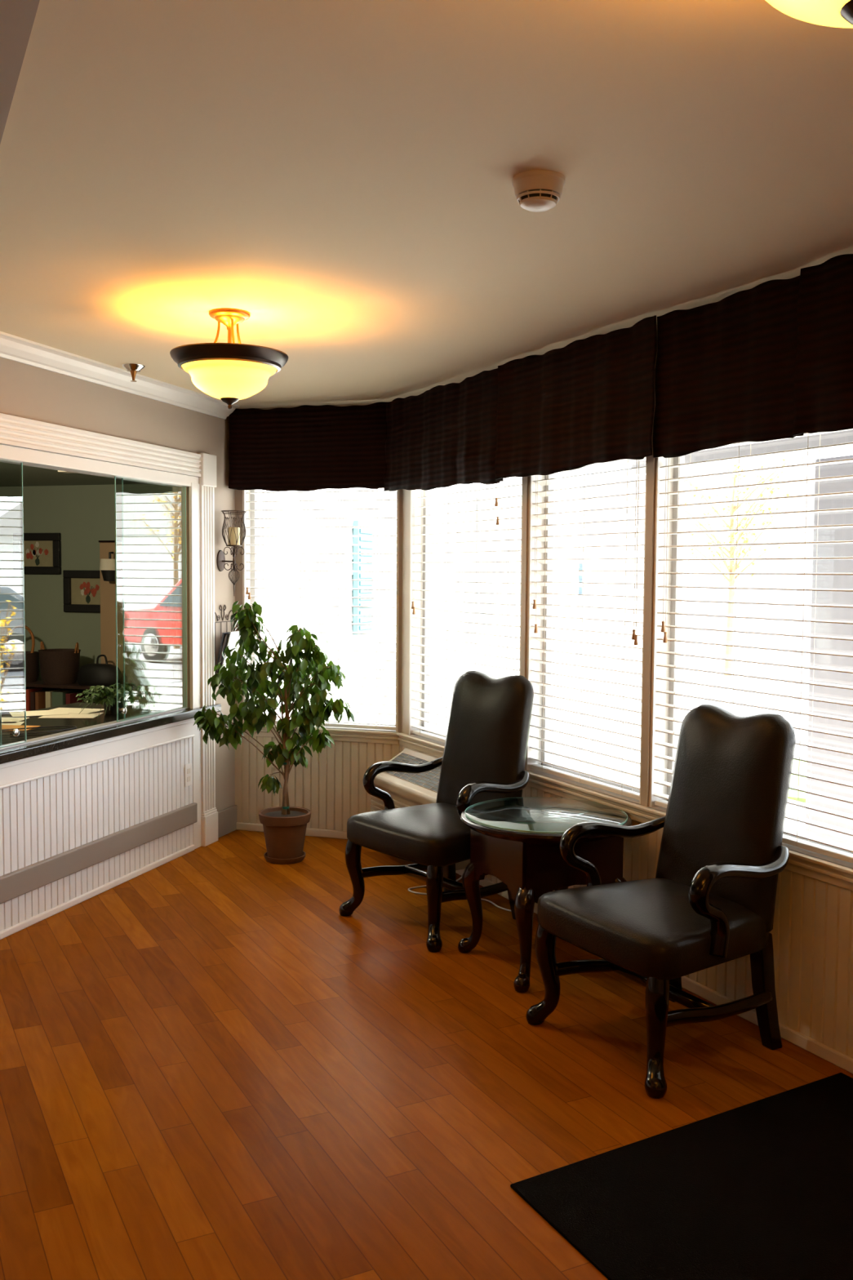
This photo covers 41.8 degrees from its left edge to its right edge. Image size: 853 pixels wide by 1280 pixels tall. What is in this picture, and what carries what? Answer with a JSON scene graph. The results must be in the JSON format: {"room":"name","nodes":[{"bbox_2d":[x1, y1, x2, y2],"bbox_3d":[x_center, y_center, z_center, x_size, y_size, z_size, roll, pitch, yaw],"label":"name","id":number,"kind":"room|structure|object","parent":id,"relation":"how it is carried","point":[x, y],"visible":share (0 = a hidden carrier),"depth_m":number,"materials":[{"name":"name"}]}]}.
{"room":"waiting room","nodes":[
{"label":"waiting room","id":0,"kind":"room"},
{"bbox_2d":[0,462,151,486],"bbox_3d":[-3.884,-1.118,5.734,4.480,0.060,7.500,2,4,18],"label":"ceiling","id":1,"kind":"structure","parent":0,"point":[10,473],"depth_m":8.68,"materials":[{"name":"paint"}]},
{"bbox_2d":[0,484,173,682],"bbox_3d":[-2.722,-0.268,9.407,4.480,2.460,0.100,2,4,18],"label":"wall","id":2,"kind":"structure","parent":0,"point":[83,515],"depth_m":9.44,"materials":[{"name":"paint"}]},
{"bbox_2d":[13,533,61,574],"bbox_3d":[-3.318,-0.736,9.502,0.465,0.350,0.034,2,4,18],"label":"framed painting","id":3,"kind":"object","parent":2,"relation":"attached to","point":[42,551],"visible":1,"depth_m":9.49,"materials":[{"name":"paint"}]},
{"bbox_2d":[62,569,100,612],"bbox_3d":[-2.847,-0.409,9.368,0.460,0.352,0.034,2,4,18],"label":"framed painting","id":4,"kind":"object","parent":2,"relation":"attached to","point":[81,588],"visible":0.69,"depth_m":9.38,"materials":[{"name":"paint"}]},
{"bbox_2d":[0,357,235,812],"bbox_3d":[-2.581,0.135,2.384,0.120,2.500,9.000,2,4,18],"label":"wall","id":5,"kind":"structure","parent":0,"point":[26,391],"depth_m":6.00,"materials":[{"name":"beige paint"}]},
{"bbox_2d":[0,737,192,931],"bbox_3d":[-2.022,0.946,3.970,0.012,0.700,4.670,2,4,18],"label":"wainscoting","id":6,"kind":"structure","parent":5,"relation":"attached to","point":[43,818],"depth_m":5.26,"materials":[{"name":"white paint"}]},
{"bbox_2d":[0,717,195,789],"bbox_3d":[-2.009,0.606,3.947,0.034,0.109,4.670,2,4,18],"label":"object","id":7,"kind":"object","parent":5,"relation":"attached to","point":[28,769],"visible":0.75,"depth_m":5.24,"materials":[{"name":"wood"}]},
{"bbox_2d":[0,844,195,939],"bbox_3d":[-2.018,1.280,3.988,0.026,0.030,4.670,2,4,18],"label":"trim","id":8,"kind":"structure","parent":5,"relation":"attached to","point":[13,929],"depth_m":5.27,"materials":[{"name":"wood"}]},
{"bbox_2d":[0,802,197,903],"bbox_3d":[-2.010,1.086,3.983,0.034,0.110,4.685,2,4,18],"label":"rail","id":9,"kind":"object","parent":5,"relation":"attached to","point":[14,884],"visible":1,"depth_m":5.26,"materials":[{"name":"wood"}]},
{"bbox_2d":[0,444,199,487],"bbox_3d":[-2.043,-0.742,3.927,0.112,0.058,4.760,2,4,18],"label":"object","id":10,"kind":"object","parent":5,"relation":"attached to","point":[8,454],"visible":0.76,"depth_m":5.23,"materials":[{"name":"wood"}]},
{"bbox_2d":[0,413,200,476],"bbox_3d":[-1.989,-0.832,3.902,0.026,0.122,4.755,2,4,18],"label":"window trim","id":11,"kind":"structure","parent":5,"relation":"attached to","point":[15,431],"depth_m":5.20,"materials":[{"name":"wood"}]},
{"bbox_2d":[0,702,221,764],"bbox_3d":[-2.314,0.509,4.181,0.805,0.053,4.938,2,4,18],"label":"countertop","id":12,"kind":"structure","parent":5,"relation":"attached to","point":[87,731],"depth_m":5.45,"materials":[{"name":"laminate"}]},
{"bbox_2d":[0,657,1,746],"bbox_3d":[-2.004,-0.120,4.114,0.006,1.212,1.272,2,4,18],"label":"glass pane","id":13,"kind":"object","parent":12,"relation":"on","point":[0,658],"visible":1,"depth_m":4.74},
{"bbox_2d":[0,462,26,747],"bbox_3d":[-1.928,-0.127,4.234,0.020,1.212,1.247,2,4,18],"label":"glass pane","id":14,"kind":"object","parent":12,"relation":"on","point":[15,732],"visible":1,"depth_m":4.82,"materials":[{"name":"clear glass"}]},
{"bbox_2d":[1,721,24,725],"bbox_3d":[-2.105,0.414,5.446,0.240,0.001,0.216,0,3,-11],"label":"paper sheet","id":15,"kind":"object","parent":12,"relation":"on","point":[20,723],"visible":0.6,"depth_m":5.49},
{"bbox_2d":[1,717,29,723],"bbox_3d":[-2.176,0.404,5.616,0.280,0.001,0.216,0,3,1],"label":"paper sheet","id":16,"kind":"object","parent":12,"relation":"on","point":[5,720],"visible":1,"depth_m":5.64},
{"bbox_2d":[1,724,39,730],"bbox_3d":[-1.991,0.420,5.346,0.220,0.001,0.160,1,3,6],"label":"envelope","id":17,"kind":"object","parent":12,"relation":"on","point":[3,726],"visible":0.78,"depth_m":5.37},
{"bbox_2d":[8,709,68,716],"bbox_3d":[-2.046,0.386,5.888,0.280,0.001,0.216,-1,4,-25],"label":"paper sheet","id":18,"kind":"object","parent":12,"relation":"on","point":[58,712],"visible":1,"depth_m":5.88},
{"bbox_2d":[1,725,76,734],"bbox_3d":[-1.866,0.425,5.228,0.458,0.006,0.180,-2,4,-32],"label":"cord","id":19,"kind":"object","parent":12,"relation":"on","point":[73,726],"visible":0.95,"depth_m":5.29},
{"bbox_2d":[37,712,102,718],"bbox_3d":[-1.856,0.394,5.827,0.280,0.001,0.216,0,3,-2],"label":"paper sheet","id":20,"kind":"object","parent":12,"relation":"on","point":[92,715],"visible":0.93,"depth_m":5.79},
{"bbox_2d":[49,707,104,714],"bbox_3d":[-1.902,0.381,6.010,0.280,0.001,0.216,1,3,9],"label":"paper sheet","id":21,"kind":"object","parent":12,"relation":"on","point":[69,710],"visible":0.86,"depth_m":6.02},
{"bbox_2d":[75,682,147,718],"bbox_3d":[-1.660,0.319,5.924,0.394,0.175,0.381,3,4,34],"label":"potted fern","id":22,"kind":"object","parent":12,"relation":"on","point":[105,696],"visible":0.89,"depth_m":5.88,"materials":[{"name":"plant"}]},
{"bbox_2d":[102,696,123,714],"bbox_3d":[-1.663,0.342,5.930,0.132,0.095,0.132,2,4,18],"label":"pot","id":23,"kind":"object","parent":22,"relation":"on","point":[113,710],"depth_m":5.89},
{"bbox_2d":[114,475,186,721],"bbox_3d":[-1.418,-0.217,5.808,0.020,1.212,0.673,2,4,18],"label":"glass pane","id":24,"kind":"object","parent":12,"relation":"on","point":[123,709],"visible":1,"depth_m":5.52,"materials":[{"name":"clear glass"}]},
{"bbox_2d":[121,478,185,719],"bbox_3d":[-1.431,-0.222,5.880,0.006,1.212,0.592,2,4,18],"label":"glass pane","id":25,"kind":"object","parent":12,"relation":"on","point":[122,478],"visible":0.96,"depth_m":5.63,"materials":[{"name":"glass"}]},
{"bbox_2d":[0,331,239,419],"bbox_3d":[-2.488,-1.069,2.216,0.100,0.075,8.870,2,4,18],"label":"crown molding","id":26,"kind":"structure","parent":5,"relation":"attached to","point":[13,348],"depth_m":5.22,"materials":[{"name":"wood"}]},
{"bbox_2d":[184,763,191,786],"bbox_3d":[-1.308,0.741,6.128,0.008,0.124,0.072,2,4,18],"label":"wall outlet","id":27,"kind":"object","parent":5,"relation":"attached to","point":[188,767],"visible":1,"depth_m":6.12,"materials":[{"name":"beige plastic"}]},
{"bbox_2d":[189,482,201,848],"bbox_3d":[-1.282,0.152,6.191,0.016,2.030,0.090,2,4,18],"label":"window trim","id":28,"kind":"structure","parent":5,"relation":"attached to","point":[194,490],"depth_m":6.17,"materials":[{"name":"wood"}]},
{"bbox_2d":[197,453,216,487],"bbox_3d":[-1.226,-0.948,6.233,0.040,0.180,0.155,2,4,18],"label":"trim","id":29,"kind":"structure","parent":5,"relation":"attached to","point":[208,461],"depth_m":6.20,"materials":[{"name":"wood"}]},
{"bbox_2d":[200,485,215,812],"bbox_3d":[-1.240,0.056,6.293,0.028,1.830,0.140,2,4,18],"label":"trim","id":30,"kind":"structure","parent":5,"relation":"attached to","point":[207,751],"depth_m":6.28,"materials":[{"name":"wood"}]},
{"bbox_2d":[200,807,217,846],"bbox_3d":[-1.241,1.061,6.352,0.042,0.195,0.153,2,4,18],"label":"trim","id":31,"kind":"structure","parent":5,"relation":"attached to","point":[209,818],"depth_m":6.32,"materials":[{"name":"wood"}]},
{"bbox_2d":[214,604,236,684],"bbox_3d":[-1.137,0.025,6.473,0.106,0.459,0.297,2,4,18],"label":"magazine rack","id":32,"kind":"object","parent":5,"relation":"attached to","point":[224,608],"visible":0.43,"depth_m":6.44,"materials":[{"name":"brown metal"}]},
{"bbox_2d":[214,631,230,674],"bbox_3d":[-1.146,0.084,6.475,0.065,0.267,0.240,2,4,18],"label":"magazine","id":33,"kind":"object","parent":32,"relation":"in","point":[223,633],"visible":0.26,"depth_m":6.36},
{"bbox_2d":[217,632,230,672],"bbox_3d":[-1.127,0.082,6.477,0.072,0.264,0.240,2,4,18],"label":"magazine","id":34,"kind":"object","parent":32,"relation":"in","point":[227,636],"visible":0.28,"depth_m":6.36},
{"bbox_2d":[222,631,244,670],"bbox_3d":[-1.113,0.079,6.477,0.079,0.266,0.240,2,4,18],"label":"magazine","id":35,"kind":"object","parent":32,"relation":"in","point":[233,636],"visible":0.26,"depth_m":6.40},
{"bbox_2d":[217,804,236,838],"bbox_3d":[-1.187,1.071,6.565,0.014,0.150,0.300,2,4,18],"label":"baseboard","id":36,"kind":"structure","parent":5,"relation":"attached to","point":[227,818],"depth_m":6.58,"materials":[{"name":"wood"}]},
{"bbox_2d":[216,510,246,595],"bbox_3d":[-1.114,-0.497,6.420,0.160,0.489,0.146,2,4,18],"label":"wall sconce","id":37,"kind":"object","parent":5,"relation":"attached to","point":[220,560],"visible":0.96,"depth_m":6.41,"materials":[{"name":"brown metal"}]},
{"bbox_2d":[227,527,239,545],"bbox_3d":[-1.107,-0.596,6.412,0.068,0.102,0.068,2,4,18],"label":"candle","id":38,"kind":"object","parent":37,"relation":"in","point":[233,539],"visible":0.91,"depth_m":6.38,"materials":[{"name":"beige wax"}]},
{"bbox_2d":[235,403,402,733],"bbox_3d":[-0.654,-0.101,6.546,1.220,2.500,0.120,2,4,18],"label":"wall","id":39,"kind":"structure","parent":0,"point":[238,493],"depth_m":6.35,"materials":[{"name":"beige paint"}]},
{"bbox_2d":[235,822,347,839],"bbox_3d":[-0.657,1.129,6.544,1.038,0.045,0.020,2,4,18],"label":"baseboard","id":40,"kind":"structure","parent":39,"relation":"attached to","point":[239,826],"depth_m":6.54,"materials":[{"name":"beige paint"}]},
{"bbox_2d":[235,735,399,831],"bbox_3d":[-0.648,0.852,6.531,1.050,0.600,0.010,2,4,18],"label":"wainscoting","id":41,"kind":"structure","parent":39,"relation":"attached to","point":[331,787],"depth_m":6.52,"materials":[{"name":"beige paint"}]},
{"bbox_2d":[242,489,399,732],"bbox_3d":[-0.607,-0.284,6.514,0.980,1.630,0.132,2,4,18],"label":"window","id":42,"kind":"structure","parent":39,"relation":"in","point":[251,497],"depth_m":6.61,"materials":[{"name":"grey metal"}]},
{"bbox_2d":[245,488,397,729],"bbox_3d":[-0.617,-0.289,6.484,0.948,1.586,0.071,2,4,18],"label":"blind","id":43,"kind":"object","parent":42,"relation":"attached to","point":[326,724],"visible":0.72,"depth_m":6.44,"materials":[{"name":"white plastic"}]},
{"bbox_2d":[243,724,399,744],"bbox_3d":[-0.654,0.547,6.502,1.040,0.068,0.036,2,4,18],"label":"trim","id":44,"kind":"structure","parent":39,"relation":"attached to","point":[337,735],"depth_m":6.42,"materials":[{"name":"beige paint"}]},
{"bbox_2d":[257,469,580,733],"bbox_3d":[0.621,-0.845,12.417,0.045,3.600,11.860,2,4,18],"label":"building","id":45,"kind":"structure","parent":0,"point":[516,513],"depth_m":9.28,"materials":[{"name":"white"}]},
{"bbox_2d":[352,520,373,635],"bbox_3d":[-0.494,-0.491,8.819,0.050,0.890,0.340,2,4,18],"label":"window shutter","id":46,"kind":"object","parent":45,"relation":"attached to","point":[368,531],"visible":0.83,"depth_m":8.75,"materials":[{"name":"plastic"}]},
{"bbox_2d":[457,487,496,643],"bbox_3d":[0.552,-0.798,12.053,0.050,1.590,1.340,2,4,18],"label":"window","id":47,"kind":"structure","parent":45,"relation":"in","point":[491,535],"depth_m":11.95,"materials":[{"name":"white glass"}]},
{"bbox_2d":[0,0,852,408],"bbox_3d":[-0.326,-1.102,1.581,4.600,0.100,9.000,2,4,18],"label":"ceiling","id":48,"kind":"structure","parent":0,"point":[337,175],"depth_m":2.67,"materials":[{"name":"paint"}]},
{"bbox_2d":[0,0,39,142],"bbox_3d":[-0.573,-1.038,1.418,4.036,0.012,3.836,2,4,18],"label":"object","id":49,"kind":"object","parent":48,"relation":"attached to","point":[17,17],"depth_m":2.00,"materials":[{"name":"beige paint"}]},
{"bbox_2d":[121,363,144,382],"bbox_3d":[-1.364,-1.240,5.195,0.104,0.073,0.104,2,4,18],"label":"sprinkler","id":50,"kind":"object","parent":48,"relation":"attached to","point":[133,368],"visible":1,"depth_m":5.17,"materials":[{"name":"silver metal"}]},
{"bbox_2d":[169,308,288,408],"bbox_3d":[-0.729,-1.031,4.130,0.432,0.351,0.432,-1,4,-19],"label":"ceiling light","id":51,"kind":"object","parent":48,"relation":"attached to","point":[230,372],"visible":1,"depth_m":4.02,"materials":[{"name":"glass"}]},
{"bbox_2d":[228,401,387,491],"bbox_3d":[-0.662,-1.085,6.348,0.979,0.484,0.149,2,4,18],"label":"valance","id":52,"kind":"object","parent":48,"relation":"hanging from","point":[304,447],"visible":1,"depth_m":6.29,"materials":[{"name":"brown fabric"}]},
{"bbox_2d":[383,368,503,491],"bbox_3d":[0.070,-1.011,5.580,0.040,0.531,1.275,-1,4,-27],"label":"valance","id":53,"kind":"object","parent":48,"relation":"hanging from","point":[442,436],"visible":0.93,"depth_m":5.53,"materials":[{"name":"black fabric"}]},
{"bbox_2d":[511,169,564,212],"bbox_3d":[0.271,-1.079,2.703,0.128,0.072,0.128,2,4,18],"label":"smoke detector","id":54,"kind":"object","parent":48,"relation":"attached to","point":[537,190],"visible":1,"depth_m":2.66,"materials":[{"name":"beige plastic"}]},
{"bbox_2d":[520,190,556,200],"bbox_3d":[0.271,-1.067,2.704,0.092,0.020,0.092,2,4,18],"label":"vent","id":55,"kind":"object","parent":54,"relation":"attached to","point":[525,195],"depth_m":2.66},
{"bbox_2d":[516,188,560,205],"bbox_3d":[0.271,-1.067,2.704,0.106,0.020,0.106,2,4,18],"label":"grille","id":56,"kind":"object","parent":54,"relation":"attached to","point":[527,197],"depth_m":2.67,"materials":[{"name":"beige plastic"}]},
{"bbox_2d":[494,315,657,479],"bbox_3d":[0.579,-0.945,4.529,0.042,0.528,1.095,-1,4,-28],"label":"valance","id":57,"kind":"object","parent":48,"relation":"hanging from","point":[590,400],"visible":1,"depth_m":4.46,"materials":[{"name":"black fabric"}]},
{"bbox_2d":[653,275,804,457],"bbox_3d":[1.008,-0.897,3.739,0.044,0.523,0.735,-1,4,-26],"label":"valance","id":58,"kind":"object","parent":48,"relation":"hanging from","point":[725,368],"visible":0.93,"depth_m":3.73,"materials":[{"name":"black fabric"}]},
{"bbox_2d":[765,0,852,27],"bbox_3d":[0.505,-0.849,1.248,0.432,0.351,0.432,-1,4,-24],"label":"ceiling light","id":59,"kind":"object","parent":48,"relation":"attached to","point":[831,13],"visible":1,"depth_m":1.28,"materials":[{"name":"yellow glass"}]},
{"bbox_2d":[791,253,852,435],"bbox_3d":[1.286,-0.857,3.138,0.037,0.527,0.640,-1,4,-27],"label":"valance","id":60,"kind":"object","parent":48,"relation":"hanging from","point":[824,371],"visible":1,"depth_m":3.32,"materials":[{"name":"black fabric"}]},
{"bbox_2d":[0,829,852,1279],"bbox_3d":[-0.346,1.493,1.737,4.600,0.100,9.000,2,4,18],"label":"floor","id":61,"kind":"structure","parent":0,"point":[210,1069],"depth_m":3.41,"materials":[{"name":"brown wood"}]},
{"bbox_2d":[193,600,354,864],"bbox_3d":[-0.787,0.487,6.059,0.815,1.382,0.550,2,4,18],"label":"potted ficus","id":62,"kind":"object","parent":61,"relation":"on","point":[284,826],"visible":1,"depth_m":5.93,"materials":[{"name":"plant"}]},
{"bbox_2d":[258,806,311,858],"bbox_3d":[-0.761,1.046,6.000,0.280,0.250,0.280,2,4,18],"label":"pot","id":63,"kind":"object","parent":62,"relation":"attached to","point":[284,828],"depth_m":5.91,"materials":[{"name":"ceramic"}]},
{"bbox_2d":[338,670,533,952],"bbox_3d":[0.076,0.706,4.980,0.689,1.089,0.708,-2,5,-40],"label":"armchair","id":64,"kind":"object","parent":61,"relation":"on","point":[483,759],"visible":0.84,"depth_m":4.97,"materials":[{"name":"black leather"}]},
{"bbox_2d":[408,876,511,911],"bbox_3d":[0.250,1.169,5.349,0.682,0.124,0.268,3,4,32],"label":"power cord","id":65,"kind":"object","parent":61,"relation":"on","point":[460,877],"visible":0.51,"depth_m":5.37,"materials":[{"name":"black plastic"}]},
{"bbox_2d":[457,807,631,992],"bbox_3d":[0.469,0.988,4.434,0.672,0.589,0.672,-1,4,-25],"label":"side table","id":66,"kind":"object","parent":61,"relation":"on","point":[531,865],"visible":0.61,"depth_m":4.25,"materials":[{"name":"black wood"}]},
{"bbox_2d":[464,796,627,833],"bbox_3d":[0.472,0.689,4.416,0.641,0.008,0.641,2,4,18],"label":"table top","id":67,"kind":"object","parent":66,"relation":"on","point":[525,826],"visible":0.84,"depth_m":4.51,"materials":[{"name":"glass"}]},
{"bbox_2d":[525,703,795,1098],"bbox_3d":[0.803,0.787,3.710,0.689,1.089,0.708,-2,4,-30],"label":"armchair","id":68,"kind":"object","parent":61,"relation":"on","point":[710,900],"visible":1,"depth_m":3.64,"materials":[{"name":"leather"}]},
{"bbox_2d":[510,1072,852,1279],"bbox_3d":[1.090,1.404,2.474,1.256,0.008,1.592,-1,4,-27],"label":"floor mat","id":69,"kind":"object","parent":61,"relation":"on","point":[762,1189],"visible":1,"depth_m":2.77,"materials":[{"name":"black rubber"}]},
{"bbox_2d":[400,324,657,806],"bbox_3d":[1.079,0.061,4.069,0.120,2.500,5.120,-1,4,-27],"label":"wall","id":70,"kind":"structure","parent":0,"point":[406,493],"depth_m":6.25,"materials":[{"name":"paint"}]},
{"bbox_2d":[370,747,470,870],"bbox_3d":[-0.019,0.863,5.809,0.263,0.475,0.840,-1,4,-27],"label":"air conditioner","id":71,"kind":"object","parent":70,"relation":"attached to","point":[406,789],"visible":0.2,"depth_m":5.80,"materials":[{"name":"beige metal"}]},
{"bbox_2d":[384,752,440,792],"bbox_3d":[-0.019,0.690,5.798,0.147,0.089,0.784,-1,4,-27],"label":"grille","id":72,"kind":"object","parent":71,"relation":"attached to","point":[428,782],"depth_m":5.82,"materials":[{"name":"beige metal"}]},
{"bbox_2d":[408,476,523,746],"bbox_3d":[0.223,-0.230,5.720,0.132,1.630,1.175,-1,4,-27],"label":"window","id":73,"kind":"structure","parent":70,"relation":"in","point":[417,493],"depth_m":6.22,"materials":[{"name":"grey metal"}]},
{"bbox_2d":[411,476,521,742],"bbox_3d":[0.195,-0.236,5.705,0.071,1.586,1.143,-1,4,-27],"label":"blind","id":74,"kind":"object","parent":73,"relation":"attached to","point":[433,736],"visible":0.63,"depth_m":5.78,"materials":[{"name":"white plastic"}]},
{"bbox_2d":[521,476,528,677],"bbox_3d":[0.452,-0.204,5.146,0.006,1.610,0.030,-1,4,-27],"label":"post","id":75,"kind":"object","parent":70,"relation":"attached to","point":[526,478],"visible":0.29,"depth_m":5.14,"materials":[{"name":"wood"}]},
{"bbox_2d":[525,456,647,804],"bbox_3d":[0.709,-0.169,4.769,0.132,1.630,0.855,-1,4,-27],"label":"window","id":76,"kind":"structure","parent":70,"relation":"in","point":[532,642],"depth_m":5.13,"materials":[{"name":"grey metal"}]},
{"bbox_2d":[528,457,646,800],"bbox_3d":[0.682,-0.175,4.754,0.071,1.586,0.823,-1,4,-27],"label":"blind","id":77,"kind":"object","parent":76,"relation":"attached to","point":[639,470],"visible":0.71,"depth_m":4.73,"materials":[{"name":"white plastic"}]},
{"bbox_2d":[396,733,852,891],"bbox_3d":[0.661,0.663,4.744,0.036,0.068,3.590,-1,4,-27],"label":"trim","id":78,"kind":"structure","parent":70,"relation":"attached to","point":[825,871],"depth_m":4.45,"materials":[{"name":"beige paint"}]},
{"bbox_2d":[399,744,852,1058],"bbox_3d":[0.668,0.968,4.772,0.010,0.600,3.600,-1,4,-27],"label":"wainscoting","id":79,"kind":"structure","parent":70,"relation":"attached to","point":[812,931],"depth_m":3.65,"materials":[{"name":"beige paint"}]},
{"bbox_2d":[640,391,655,806],"bbox_3d":[0.864,-0.152,4.340,0.008,1.610,0.040,-1,4,-27],"label":"post","id":80,"kind":"object","parent":70,"relation":"attached to","point":[651,476],"visible":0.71,"depth_m":4.34,"materials":[{"name":"wood"}]},
{"bbox_2d":[455,869,852,1073],"bbox_3d":[0.669,1.246,4.773,0.020,0.045,3.608,-1,4,-27],"label":"baseboard","id":81,"kind":"structure","parent":70,"relation":"attached to","point":[827,1053],"depth_m":3.73,"materials":[{"name":"beige paint"}]},
{"bbox_2d":[648,455,852,868],"bbox_3d":[1.203,-0.107,3.805,0.132,1.630,1.215,-1,4,-27],"label":"window","id":82,"kind":"structure","parent":70,"relation":"in","point":[659,606],"depth_m":4.33,"materials":[{"name":"beige wood"}]},
{"bbox_2d":[653,428,852,863],"bbox_3d":[1.175,-0.114,3.790,0.071,1.586,1.183,-1,4,-27],"label":"blind","id":83,"kind":"object","parent":82,"relation":"attached to","point":[842,855],"visible":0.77,"depth_m":3.75,"materials":[{"name":"white plastic"}]},
{"bbox_3d":[-3.902,1.218,5.875,4.480,0.100,7.500,2,4,18],"label":"floor","id":84,"kind":"structure","parent":0,"visible":0},
{"bbox_2d":[0,679,132,715],"bbox_3d":[-3.106,0.663,9.125,1.450,0.630,0.265,2,4,18],"label":"bookcase","id":85,"kind":"object","parent":84,"relation":"on","point":[6,687],"visible":0.14,"depth_m":9.08,"materials":[{"name":"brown wood"}]},
{"bbox_2d":[8,690,19,714],"bbox_3d":[-3.354,0.537,9.178,0.045,0.230,0.183,2,4,18],"label":"book","id":86,"kind":"object","parent":85,"relation":"on","point":[13,695],"visible":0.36,"depth_m":9.09,"materials":[{"name":"paper"}]},
{"bbox_2d":[13,697,19,711],"bbox_3d":[-3.307,0.563,9.164,0.060,0.180,0.183,2,4,18],"label":"book","id":87,"kind":"object","parent":85,"relation":"on","point":[16,701],"visible":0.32,"depth_m":9.07,"materials":[{"name":"paper"}]},
{"bbox_2d":[3,624,39,682],"bbox_3d":[-3.340,0.107,9.177,0.295,0.468,0.280,2,4,18],"label":"wicker basket","id":88,"kind":"object","parent":85,"relation":"on","point":[13,661],"visible":0.94,"depth_m":9.08,"materials":[{"name":"wicker"}]},
{"bbox_2d":[22,687,42,711],"bbox_3d":[-3.220,0.525,9.134,0.050,0.260,0.183,2,4,18],"label":"book","id":89,"kind":"object","parent":85,"relation":"on","point":[28,691],"visible":0.39,"depth_m":9.05,"materials":[{"name":"paper"}]},
{"bbox_2d":[30,689,48,711],"bbox_3d":[-3.163,0.537,9.116,0.035,0.240,0.183,2,4,18],"label":"book","id":90,"kind":"object","parent":85,"relation":"on","point":[33,693],"visible":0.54,"depth_m":9.03,"materials":[{"name":"paper"}]},
{"bbox_2d":[35,689,49,710],"bbox_3d":[-3.121,0.538,9.102,0.030,0.240,0.183,2,4,18],"label":"book","id":91,"kind":"object","parent":85,"relation":"on","point":[40,698],"visible":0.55,"depth_m":9.03,"materials":[{"name":"paper"}]},
{"bbox_2d":[44,689,62,707],"bbox_3d":[-3.021,0.536,9.070,0.045,0.250,0.183,2,4,18],"label":"book","id":92,"kind":"object","parent":85,"relation":"on","point":[48,695],"visible":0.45,"depth_m":8.98,"materials":[{"name":"paper"}]},
{"bbox_2d":[37,641,80,684],"bbox_3d":[-2.982,0.182,9.065,0.355,0.338,0.332,2,4,18],"label":"wicker basket","id":93,"kind":"object","parent":85,"relation":"on","point":[57,666],"visible":0.98,"depth_m":8.95,"materials":[{"name":"wicker"}]},
{"bbox_2d":[51,689,75,706],"bbox_3d":[-2.935,0.538,9.042,0.100,0.250,0.183,2,4,18],"label":"book","id":94,"kind":"object","parent":85,"relation":"on","point":[59,696],"visible":0.36,"depth_m":8.96,"materials":[{"name":"paper"}]},
{"bbox_2d":[65,691,84,704],"bbox_3d":[-2.840,0.546,9.012,0.040,0.240,0.183,2,4,18],"label":"book","id":95,"kind":"object","parent":85,"relation":"on","point":[70,698],"visible":0.3,"depth_m":8.96,"materials":[{"name":"paper"}]},
{"bbox_2d":[76,654,122,686],"bbox_3d":[-2.617,0.238,8.929,0.360,0.247,0.150,2,4,18],"label":"handbag","id":96,"kind":"object","parent":85,"relation":"on","point":[89,674],"visible":0.97,"depth_m":8.87,"materials":[{"name":"leather"}]},
{"bbox_2d":[98,540,173,706],"bbox_3d":[-2.292,0.089,9.104,0.710,1.790,0.240,2,4,18],"label":"tall cabinet","id":97,"kind":"object","parent":84,"relation":"on","point":[148,637],"visible":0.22,"depth_m":8.96,"materials":[{"name":"beige laminate"}]},
{"bbox_2d":[99,551,120,581],"bbox_3d":[-2.532,-0.588,8.927,0.164,0.240,0.164,2,4,18],"label":"wall lamp","id":98,"kind":"object","parent":97,"relation":"attached to","point":[107,566],"visible":0.94,"depth_m":8.87,"materials":[{"name":"glass"}]},
{"bbox_3d":[2.253,-1.077,3.653,5.105,0.120,5.105,2,4,18],"label":"roof porch","id":99,"kind":"structure","parent":0,"visible":0},
{"bbox_2d":[631,429,852,470],"bbox_3d":[2.373,-0.871,3.559,0.200,0.260,5.300,-1,4,-27],"label":"beam","id":100,"kind":"structure","parent":99,"relation":"attached to","point":[842,437],"depth_m":5.03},
{"label":"outside","id":101,"kind":"structure","parent":0,"visible":0},
{"bbox_2d":[550,626,810,832],"bbox_3d":[22.050,0.181,29.671,110.000,0.200,82.000,2,4,18],"label":"ground concrete","id":102,"kind":"structure","parent":101,"point":[763,655],"depth_m":16.03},
{"bbox_2d":[577,471,815,631],"bbox_3d":[16.949,-2.966,36.407,37.200,5.200,9.200,2,4,18],"label":"building","id":103,"kind":"structure","parent":102,"relation":"on","point":[795,489],"depth_m":35.06,"materials":[{"name":"white"}]},
{"bbox_2d":[683,457,804,675],"bbox_3d":[5.102,-1.339,18.563,2.475,3.920,2.411,-1,4,-28],"label":"young tree","id":104,"kind":"object","parent":102,"relation":"on","point":[728,664],"visible":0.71,"depth_m":18.72,"materials":[{"name":"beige plant"}]},
{"bbox_2d":[787,759,807,802],"bbox_3d":[3.855,1.178,8.910,2.950,0.030,2.088,3,4,35],"label":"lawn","id":105,"kind":"structure","parent":102,"relation":"on","point":[793,794],"depth_m":9.05,"materials":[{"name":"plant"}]},
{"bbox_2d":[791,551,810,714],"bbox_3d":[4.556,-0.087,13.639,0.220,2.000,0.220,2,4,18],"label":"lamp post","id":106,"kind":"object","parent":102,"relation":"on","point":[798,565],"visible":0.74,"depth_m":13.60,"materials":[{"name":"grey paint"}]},
{"bbox_2d":[804,454,852,846],"bbox_3d":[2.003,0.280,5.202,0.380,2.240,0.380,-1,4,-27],"label":"building","id":107,"kind":"structure","parent":102,"relation":"on","point":[833,534],"depth_m":5.13,"materials":[{"name":"white"}]},
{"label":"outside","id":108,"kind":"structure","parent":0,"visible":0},
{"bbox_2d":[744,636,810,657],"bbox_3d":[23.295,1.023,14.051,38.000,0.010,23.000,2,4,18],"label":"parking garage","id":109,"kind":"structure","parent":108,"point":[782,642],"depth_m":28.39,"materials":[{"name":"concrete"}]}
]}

